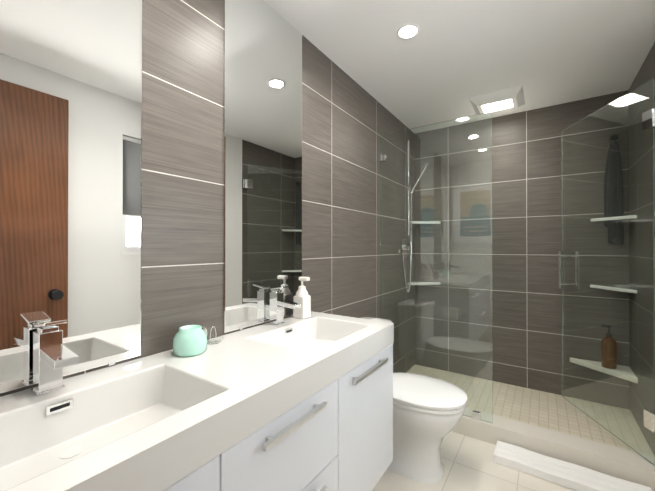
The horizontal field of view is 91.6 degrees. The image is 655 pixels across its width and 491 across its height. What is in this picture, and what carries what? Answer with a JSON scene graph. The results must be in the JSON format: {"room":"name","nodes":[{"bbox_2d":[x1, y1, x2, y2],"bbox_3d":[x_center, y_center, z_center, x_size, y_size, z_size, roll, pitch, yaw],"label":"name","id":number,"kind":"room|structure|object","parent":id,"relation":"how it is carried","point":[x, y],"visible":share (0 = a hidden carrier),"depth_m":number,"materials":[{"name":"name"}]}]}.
{"room":"bathroom","nodes":[
{"label":"bathroom","id":0,"kind":"room"},
{"bbox_2d":[0,0,414,396],"bbox_3d":[-0.067,0.065,1.819,0.120,2.280,3.269,0,0,34],"label":"wall","id":1,"kind":"structure","parent":0,"point":[348,121],"depth_m":1.21,"materials":[{"name":"tile"}]},
{"bbox_2d":[0,0,141,392],"bbox_3d":[-0.699,-0.369,0.773,0.007,1.412,0.475,0,0,34],"label":"mirror","id":2,"kind":"object","parent":1,"relation":"attached to","point":[70,160],"visible":0.93,"depth_m":0.82,"materials":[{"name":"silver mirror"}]},
{"bbox_2d":[224,0,301,332],"bbox_3d":[-0.262,-0.366,1.417,0.007,1.412,0.474,0,0,34],"label":"mirror","id":3,"kind":"object","parent":1,"relation":"attached to","point":[262,148],"visible":0.94,"depth_m":1.37,"materials":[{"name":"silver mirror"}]},
{"bbox_2d":[401,239,409,257],"bbox_3d":[0.692,0.025,2.773,0.060,0.170,0.110,0,0,34],"label":"shower valve","id":4,"kind":"object","parent":1,"relation":"attached to","point":[406,245],"depth_m":2.76,"materials":[{"name":"silver metal"}]},
{"bbox_2d":[399,141,427,291],"bbox_3d":[0.734,-0.256,2.688,0.226,1.310,0.132,0,0,34],"label":"shower rail","id":5,"kind":"object","parent":1,"relation":"attached to","point":[409,230],"depth_m":2.73,"materials":[{"name":"silver metal"}]},
{"bbox_2d":[264,0,654,133],"bbox_3d":[0.153,-1.110,0.700,2.905,0.060,4.884,0,0,34],"label":"ceiling","id":6,"kind":"structure","parent":0,"point":[447,61],"depth_m":1.73,"materials":[{"name":"white paint"}]},
{"bbox_2d":[396,24,419,39],"bbox_3d":[0.405,-1.073,1.601,0.116,0.004,0.116,0,0,34],"label":"recessed light","id":7,"kind":"object","parent":6,"relation":"in","point":[407,31],"visible":1,"depth_m":1.60,"materials":[{"name":"white plastic"}]},
{"bbox_2d":[468,85,524,114],"bbox_3d":[1.262,-1.053,2.367,0.340,0.038,0.340,0,0,34],"label":"recessed light","id":8,"kind":"object","parent":6,"relation":"in","point":[505,99],"visible":0.91,"depth_m":2.30,"materials":[{"name":"white plastic"}]},
{"bbox_2d":[372,431,575,490],"bbox_3d":[0.153,1.230,0.689,2.905,0.060,4.884,0,0,34],"label":"floor","id":9,"kind":"structure","parent":0,"point":[469,463],"depth_m":1.66,"materials":[{"name":"tile"}]},
{"bbox_2d":[0,387,231,490],"bbox_3d":[-0.539,0.687,0.595,0.461,0.521,0.458,0,0,34],"label":"base cabinet","id":10,"kind":"object","parent":9,"relation":"on","point":[118,439],"depth_m":0.63,"materials":[{"name":"white"}]},
{"bbox_2d":[30,320,77,395],"bbox_3d":[-0.622,0.256,0.727,0.146,0.167,0.052,0,0,34],"label":"faucet","id":11,"kind":"object","parent":10,"relation":"on","point":[53,355],"visible":0.98,"depth_m":0.73,"materials":[{"name":"silver metal"}]},
{"bbox_2d":[124,347,343,490],"bbox_3d":[-0.283,0.689,0.973,0.461,0.521,0.455,0,0,34],"label":"base cabinet","id":12,"kind":"object","parent":9,"relation":"on","point":[291,403],"depth_m":0.85,"materials":[{"name":"white"}]},
{"bbox_2d":[173,325,206,356],"bbox_3d":[-0.439,0.301,1.028,0.117,0.080,0.120,0,0,34],"label":"candle jar","id":13,"kind":"object","parent":12,"relation":"on","point":[189,340],"visible":1,"depth_m":0.98,"materials":[{"name":"teal"}]},
{"bbox_2d":[207,326,222,344],"bbox_3d":[-0.403,0.313,1.122,0.068,0.057,0.068,0,0,34],"label":"dish","id":14,"kind":"object","parent":12,"relation":"on","point":[210,343],"visible":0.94,"depth_m":1.11,"materials":[{"name":"clear glass"}]},
{"bbox_2d":[244,323,393,490],"bbox_3d":[-0.027,0.690,1.351,0.461,0.521,0.457,0,0,34],"label":"base cabinet","id":15,"kind":"object","parent":9,"relation":"on","point":[366,361],"depth_m":1.20,"materials":[{"name":"white wood"}]},
{"bbox_2d":[268,286,300,324],"bbox_3d":[-0.184,0.259,1.373,0.146,0.167,0.052,0,0,34],"label":"faucet","id":16,"kind":"object","parent":15,"relation":"on","point":[278,303],"visible":0.96,"depth_m":1.38,"materials":[{"name":"silver metal"}]},
{"bbox_2d":[293,277,310,318],"bbox_3d":[-0.117,0.246,1.517,0.071,0.194,0.062,0,0,34],"label":"soap bottle","id":17,"kind":"object","parent":15,"relation":"on","point":[302,297],"visible":1,"depth_m":1.50,"materials":[{"name":"white plastic"}]},
{"bbox_2d":[362,317,467,483],"bbox_3d":[0.417,0.837,1.790,0.688,0.736,0.412,0,0,34],"label":"toilet","id":18,"kind":"object","parent":9,"relation":"on","point":[428,412],"visible":0.42,"depth_m":1.63,"materials":[{"name":"white ceramic"}]},
{"bbox_2d":[406,365,654,490],"bbox_3d":[1.228,1.153,2.274,1.505,0.110,0.814,0,0,34],"label":"shower floor","id":19,"kind":"structure","parent":9,"relation":"on","point":[556,426],"depth_m":1.97,"materials":[{"name":"beige tile"}]},
{"bbox_2d":[379,111,492,422],"bbox_3d":[0.707,0.134,2.176,0.752,1.924,0.026,0,0,34],"label":"glass","id":20,"kind":"object","parent":19,"relation":"on","point":[476,415],"visible":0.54,"depth_m":2.14,"materials":[{"name":"clear glass"}]},
{"bbox_2d":[494,441,651,490],"bbox_3d":[1.235,1.178,1.648,0.653,0.049,0.171,0,0,34],"label":"bath mat","id":21,"kind":"object","parent":9,"relation":"on","point":[563,473],"visible":0.98,"depth_m":1.64,"materials":[{"name":"white fabric"}]},
{"bbox_2d":[415,90,629,409],"bbox_3d":[1.490,0.069,2.666,1.505,2.280,0.120,0,0,34],"label":"wall","id":22,"kind":"structure","parent":0,"point":[524,179],"depth_m":2.54,"materials":[{"name":"tile"}]},
{"bbox_2d":[408,281,439,284],"bbox_3d":[0.876,0.346,2.887,0.236,0.022,0.197,0,0,34],"label":"corner shelf","id":23,"kind":"object","parent":22,"relation":"attached to","point":[426,283],"depth_m":2.89,"materials":[{"name":"white ceramic"}]},
{"bbox_2d":[412,221,439,224],"bbox_3d":[0.876,-0.209,2.889,0.236,0.022,0.197,0,0,34],"label":"corner shelf","id":24,"kind":"object","parent":22,"relation":"attached to","point":[425,222],"depth_m":2.89,"materials":[{"name":"white ceramic"}]},
{"bbox_2d":[570,358,637,383],"bbox_3d":[1.874,0.850,2.183,0.326,0.035,0.237,0,0,34],"label":"corner shelf","id":25,"kind":"object","parent":22,"relation":"attached to","point":[616,374],"depth_m":2.15,"materials":[{"name":"white stone"}]},
{"bbox_2d":[601,324,616,368],"bbox_3d":[1.923,0.688,2.177,0.082,0.287,0.080,0,0,34],"label":"bottle","id":26,"kind":"object","parent":25,"relation":"on","point":[607,353],"depth_m":2.15,"materials":[{"name":"brown plastic"}]},
{"bbox_2d":[604,134,623,244],"bbox_3d":[1.997,-0.387,2.225,0.100,0.761,0.044,0,0,34],"label":"towel","id":27,"kind":"object","parent":22,"relation":"attached to","point":[620,203],"depth_m":2.21,"materials":[{"name":"black fabric"}]},
{"bbox_2d":[628,42,654,454],"bbox_3d":[1.278,0.061,0.907,0.120,2.280,3.269,0,0,34],"label":"wall","id":28,"kind":"structure","parent":0,"point":[646,72],"depth_m":1.91,"materials":[{"name":"tile"}]},
{"bbox_2d":[558,78,654,465],"bbox_3d":[1.646,0.130,1.918,0.403,1.919,0.695,0,0,34],"label":"door glass","id":29,"kind":"object","parent":28,"relation":"attached to","point":[648,120],"visible":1,"depth_m":1.84,"materials":[{"name":"clear glass"}]},
{"bbox_2d":[590,285,636,292],"bbox_3d":[1.927,0.293,2.157,0.207,0.022,0.226,0,0,34],"label":"corner shelf","id":30,"kind":"object","parent":28,"relation":"attached to","point":[607,287],"depth_m":2.15,"materials":[{"name":"white ceramic"}]},
{"bbox_2d":[591,215,636,221],"bbox_3d":[1.918,-0.182,2.145,0.206,0.022,0.195,0,0,34],"label":"corner shelf","id":31,"kind":"object","parent":28,"relation":"attached to","point":[630,217],"depth_m":2.12,"materials":[{"name":"white ceramic"}]}
]}

